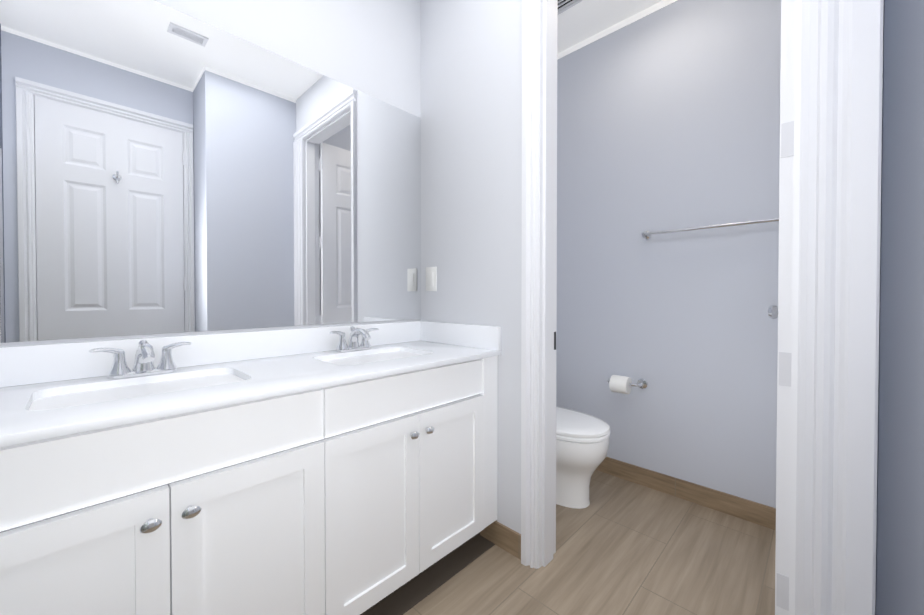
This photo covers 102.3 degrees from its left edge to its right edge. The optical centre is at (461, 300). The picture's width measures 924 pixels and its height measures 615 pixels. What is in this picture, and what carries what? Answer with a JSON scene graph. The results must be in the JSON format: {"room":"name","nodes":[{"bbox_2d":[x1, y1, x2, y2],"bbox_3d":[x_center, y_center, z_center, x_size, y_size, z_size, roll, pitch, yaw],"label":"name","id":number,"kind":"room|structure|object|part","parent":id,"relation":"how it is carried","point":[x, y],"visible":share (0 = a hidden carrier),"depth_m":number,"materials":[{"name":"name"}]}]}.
{"room":"bathroom","nodes":[
{"label":"bathroom","id":0,"kind":"room"},
{"bbox_2d":[0,0,420,346],"bbox_3d":[-1.096,-0.261,1.011,0.120,2.530,2.560,1,1,44],"label":"wall","id":1,"kind":"structure","parent":0,"point":[372,48],"depth_m":1.52,"materials":[{"name":"paint"}]},
{"bbox_2d":[0,321,419,384],"bbox_3d":[-0.708,0.157,1.312,0.019,0.096,1.468,1,1,44],"label":"backsplash","id":2,"kind":"structure","parent":1,"relation":"attached to","point":[19,365],"depth_m":1.18,"materials":[{"name":"white stone"}]},
{"bbox_2d":[0,0,420,342],"bbox_3d":[-0.709,-0.396,1.318,0.006,0.988,1.451,1,1,44],"label":"mirror","id":3,"kind":"object","parent":1,"relation":"attached to","point":[164,169],"visible":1,"depth_m":1.15,"materials":[{"name":"clear glass"}]},
{"bbox_2d":[421,0,521,533],"bbox_3d":[0.078,-0.269,1.656,0.668,2.530,0.120,1,1,44],"label":"wall","id":4,"kind":"structure","parent":0,"point":[471,150],"depth_m":1.57,"materials":[{"name":"paint"}]},
{"bbox_2d":[426,267,436,290],"bbox_3d":[-0.149,-0.101,1.790,0.076,0.116,0.006,1,1,44],"label":"electrical outlet plate","id":5,"kind":"object","parent":4,"relation":"attached to","point":[431,278],"visible":1,"depth_m":1.78,"materials":[{"name":"white plastic"}]},
{"bbox_2d":[420,321,500,348],"bbox_3d":[-0.022,0.152,1.656,0.484,0.096,0.020,1,1,44],"label":"backsplash","id":6,"kind":"structure","parent":4,"relation":"attached to","point":[478,336],"depth_m":1.62,"materials":[{"name":"white stone"}]},
{"bbox_2d":[480,521,520,559],"bbox_3d":[0.158,0.952,1.502,0.218,0.092,0.010,1,1,44],"label":"baseboard","id":7,"kind":"structure","parent":4,"relation":"attached to","point":[504,537],"depth_m":1.49,"materials":[{"name":"wood"}]},
{"bbox_2d":[521,0,557,568],"bbox_3d":[0.297,-0.098,1.430,0.066,2.194,0.146,1,1,44],"label":"door frame","id":8,"kind":"structure","parent":4,"relation":"attached to","point":[529,287],"depth_m":1.38,"materials":[{"name":"white paint"}]},
{"bbox_2d":[554,332,555,349],"bbox_3d":[0.358,0.159,1.448,0.002,0.070,0.028,1,1,44],"label":"strike plate","id":9,"kind":"object","parent":4,"relation":"attached to","point":[554,340],"visible":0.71,"depth_m":1.45,"materials":[{"name":"black metal"}]},
{"bbox_2d":[403,470,775,614],"bbox_3d":[-0.009,1.038,0.697,2.300,0.060,3.600,1,1,44],"label":"floor","id":10,"kind":"structure","parent":0,"point":[625,547],"depth_m":1.39,"materials":[{"name":"wood"}]},
{"bbox_2d":[0,353,500,614],"bbox_3d":[-0.531,0.614,1.146,0.512,0.777,1.468,1,1,44],"label":"bathroom vanity","id":11,"kind":"object","parent":10,"relation":"on","point":[343,470],"depth_m":0.89,"materials":[{"name":"painted wood"},{"name":"quartz"},{"name":"metal"}]},
{"bbox_3d":[-0.710,0.643,0.644,0.020,0.525,0.324,1,1,44],"label":"door","id":12,"kind":"part","parent":11,"relation":"part of","materials":[{"name":"white wood"}]},
{"bbox_3d":[-0.599,0.436,0.716,0.016,0.024,0.034,1,1,44],"label":"knob","id":13,"kind":"part","parent":11,"relation":"part of","materials":[{"name":"silver metal"}]},
{"bbox_3d":[-0.554,0.435,0.762,0.016,0.024,0.034,1,1,44],"label":"knob","id":14,"kind":"part","parent":11,"relation":"part of","materials":[{"name":"silver metal"}]},
{"bbox_3d":[-0.484,0.640,0.878,0.020,0.525,0.322,1,1,44],"label":"door","id":15,"kind":"part","parent":11,"relation":"part of","materials":[{"name":"white wood"}]},
{"bbox_2d":[0,341,500,436],"bbox_3d":[-0.533,0.216,1.144,0.504,0.019,1.468,1,1,44],"label":"countertop","id":16,"kind":"structure","parent":11,"relation":"on","point":[19,415],"depth_m":0.91,"materials":[{"name":"white stone"}]},
{"bbox_2d":[36,369,239,408],"bbox_3d":[-0.773,0.292,0.927,0.274,0.152,0.424,1,1,44],"label":"sink","id":17,"kind":"object","parent":16,"relation":"in","point":[174,380],"depth_m":0.96,"materials":[{"name":"white ceramic"}]},
{"bbox_2d":[88,338,195,380],"bbox_3d":[-0.856,0.160,1.007,0.142,0.096,0.217,1,1,44],"label":"faucet","id":18,"kind":"object","parent":16,"relation":"on","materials":[{"name":"silver metal"}]},
{"bbox_2d":[324,325,379,352],"bbox_3d":[-0.406,0.155,1.471,0.142,0.096,0.217,1,1,44],"label":"faucet","id":19,"kind":"object","parent":16,"relation":"on","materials":[{"name":"silver metal"}]},
{"bbox_2d":[324,349,423,364],"bbox_3d":[-0.323,0.287,1.392,0.274,0.152,0.424,1,1,44],"label":"sink","id":20,"kind":"object","parent":16,"relation":"in","point":[344,358],"depth_m":1.46,"materials":[{"name":"white ceramic"}]},
{"bbox_3d":[-0.259,0.637,1.110,0.020,0.525,0.319,1,1,44],"label":"door","id":21,"kind":"part","parent":11,"relation":"part of","materials":[{"name":"white wood"}]},
{"bbox_3d":[-0.149,0.430,1.181,0.016,0.024,0.034,1,1,44],"label":"knob","id":22,"kind":"part","parent":11,"relation":"part of","materials":[{"name":"silver metal"}]},
{"bbox_3d":[-0.104,0.430,1.226,0.016,0.024,0.034,1,1,44],"label":"knob","id":23,"kind":"part","parent":11,"relation":"part of","materials":[{"name":"silver metal"}]},
{"bbox_3d":[-0.034,0.635,1.342,0.020,0.525,0.320,1,1,44],"label":"door","id":24,"kind":"part","parent":11,"relation":"part of","materials":[{"name":"white wood"}]},
{"bbox_2d":[556,406,609,508],"bbox_3d":[0.418,0.609,1.978,0.718,0.767,0.452,1,1,44],"label":"toilet","id":25,"kind":"object","parent":10,"relation":"on","point":[582,443],"visible":0.38,"depth_m":1.75,"materials":[{"name":"white ceramic"}]},
{"bbox_3d":[0.489,0.821,1.911,0.511,0.345,0.352,1,1,44],"label":"bowl","id":26,"kind":"part","parent":25,"relation":"part of","materials":[{"name":"white ceramic"}]},
{"bbox_3d":[0.508,0.636,1.890,0.465,0.018,0.358,1,1,44],"label":"seat","id":27,"kind":"part","parent":25,"relation":"part of","materials":[{"name":"white plastic"}]},
{"bbox_3d":[0.508,0.609,1.890,0.465,0.031,0.358,1,1,44],"label":"lid","id":28,"kind":"part","parent":25,"relation":"part of","materials":[{"name":"white plastic"}]},
{"bbox_2d":[557,0,662,53],"bbox_3d":[-0.009,-1.552,0.665,2.300,0.060,3.600,1,1,44],"label":"ceiling","id":29,"kind":"structure","parent":0,"point":[583,20],"depth_m":2.02,"materials":[{"name":"white paint"}]},
{"bbox_2d":[558,0,582,14],"bbox_3d":[0.446,-1.532,1.896,0.240,0.009,0.240,1,1,44],"label":"ceiling vent","id":30,"kind":"object","parent":29,"relation":"in","point":[564,5],"visible":0.19,"depth_m":1.92,"materials":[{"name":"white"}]},
{"bbox_2d":[556,0,780,507],"bbox_3d":[1.065,-0.273,1.976,1.640,2.530,0.120,1,1,44],"label":"wall","id":31,"kind":"structure","parent":0,"point":[668,117],"depth_m":1.87,"materials":[{"name":"paint"}]},
{"bbox_2d":[557,0,677,59],"bbox_3d":[0.979,-1.520,1.958,1.520,0.035,0.003,1,1,44],"label":"trim","id":32,"kind":"structure","parent":31,"relation":"attached to","point":[630,20],"depth_m":2.07,"materials":[{"name":"white paint"}]},
{"bbox_2d":[607,375,647,393],"bbox_3d":[0.880,0.455,1.999,0.186,0.092,0.116,1,1,44],"label":"toilet paper holder","id":33,"kind":"object","parent":31,"relation":"attached to","point":[621,384],"visible":1,"depth_m":1.98,"materials":[{"name":"white paper"}]},
{"bbox_3d":[0.888,0.447,2.013,0.158,0.016,0.069,1,1,44],"label":"arm","id":34,"kind":"part","parent":33,"relation":"part of"},
{"bbox_2d":[596,457,775,529],"bbox_3d":[0.977,0.946,1.986,1.520,0.092,0.010,1,1,44],"label":"baseboard","id":35,"kind":"structure","parent":31,"relation":"attached to","point":[748,510],"depth_m":1.82,"materials":[{"name":"wood"}]},
{"bbox_2d":[642,218,778,238],"bbox_3d":[1.181,-0.342,1.740,0.654,0.044,0.055,1,1,44],"label":"towel rail","id":36,"kind":"object","parent":31,"relation":"attached to","point":[646,234],"visible":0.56,"depth_m":1.74,"materials":[{"name":"silver metal"}]},
{"bbox_2d":[875,0,883,597],"bbox_3d":[0.889,-0.259,0.870,0.113,2.530,0.120,1,1,44],"label":"wall","id":37,"kind":"structure","parent":0,"point":[879,306],"depth_m":0.79,"materials":[{"name":"paint"}]},
{"bbox_2d":[768,0,794,614],"bbox_3d":[1.097,-0.101,1.229,0.181,2.180,0.743,1,1,44],"label":"door","id":38,"kind":"structure","parent":37,"relation":"in","point":[782,311],"depth_m":0.99,"materials":[{"name":"white paint"}]},
{"bbox_3d":[1.268,0.048,1.485,0.073,0.064,0.064,1,1,44],"label":"knob","id":39,"kind":"part","parent":38,"relation":"part of","materials":[{"name":"silver metal"}]},
{"bbox_2d":[789,0,801,614],"bbox_3d":[0.827,-0.090,0.919,0.012,2.190,0.062,1,1,44],"label":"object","id":40,"kind":"object","parent":37,"relation":"attached to","point":[795,270],"visible":0.75,"depth_m":0.90,"materials":[{"name":"white paint"}]},
{"bbox_2d":[795,0,882,614],"bbox_3d":[0.875,-0.091,0.870,0.126,2.194,0.146,1,1,44],"label":"door frame","id":41,"kind":"structure","parent":37,"relation":"attached to","point":[841,202],"depth_m":0.82,"materials":[{"name":"white paint"}]},
{"bbox_2d":[875,0,923,614],"bbox_3d":[0.746,-0.255,0.555,0.120,2.530,0.650,1,1,44],"label":"wall","id":42,"kind":"structure","parent":0,"point":[900,533],"depth_m":0.57,"materials":[{"name":"paint"}]}
]}

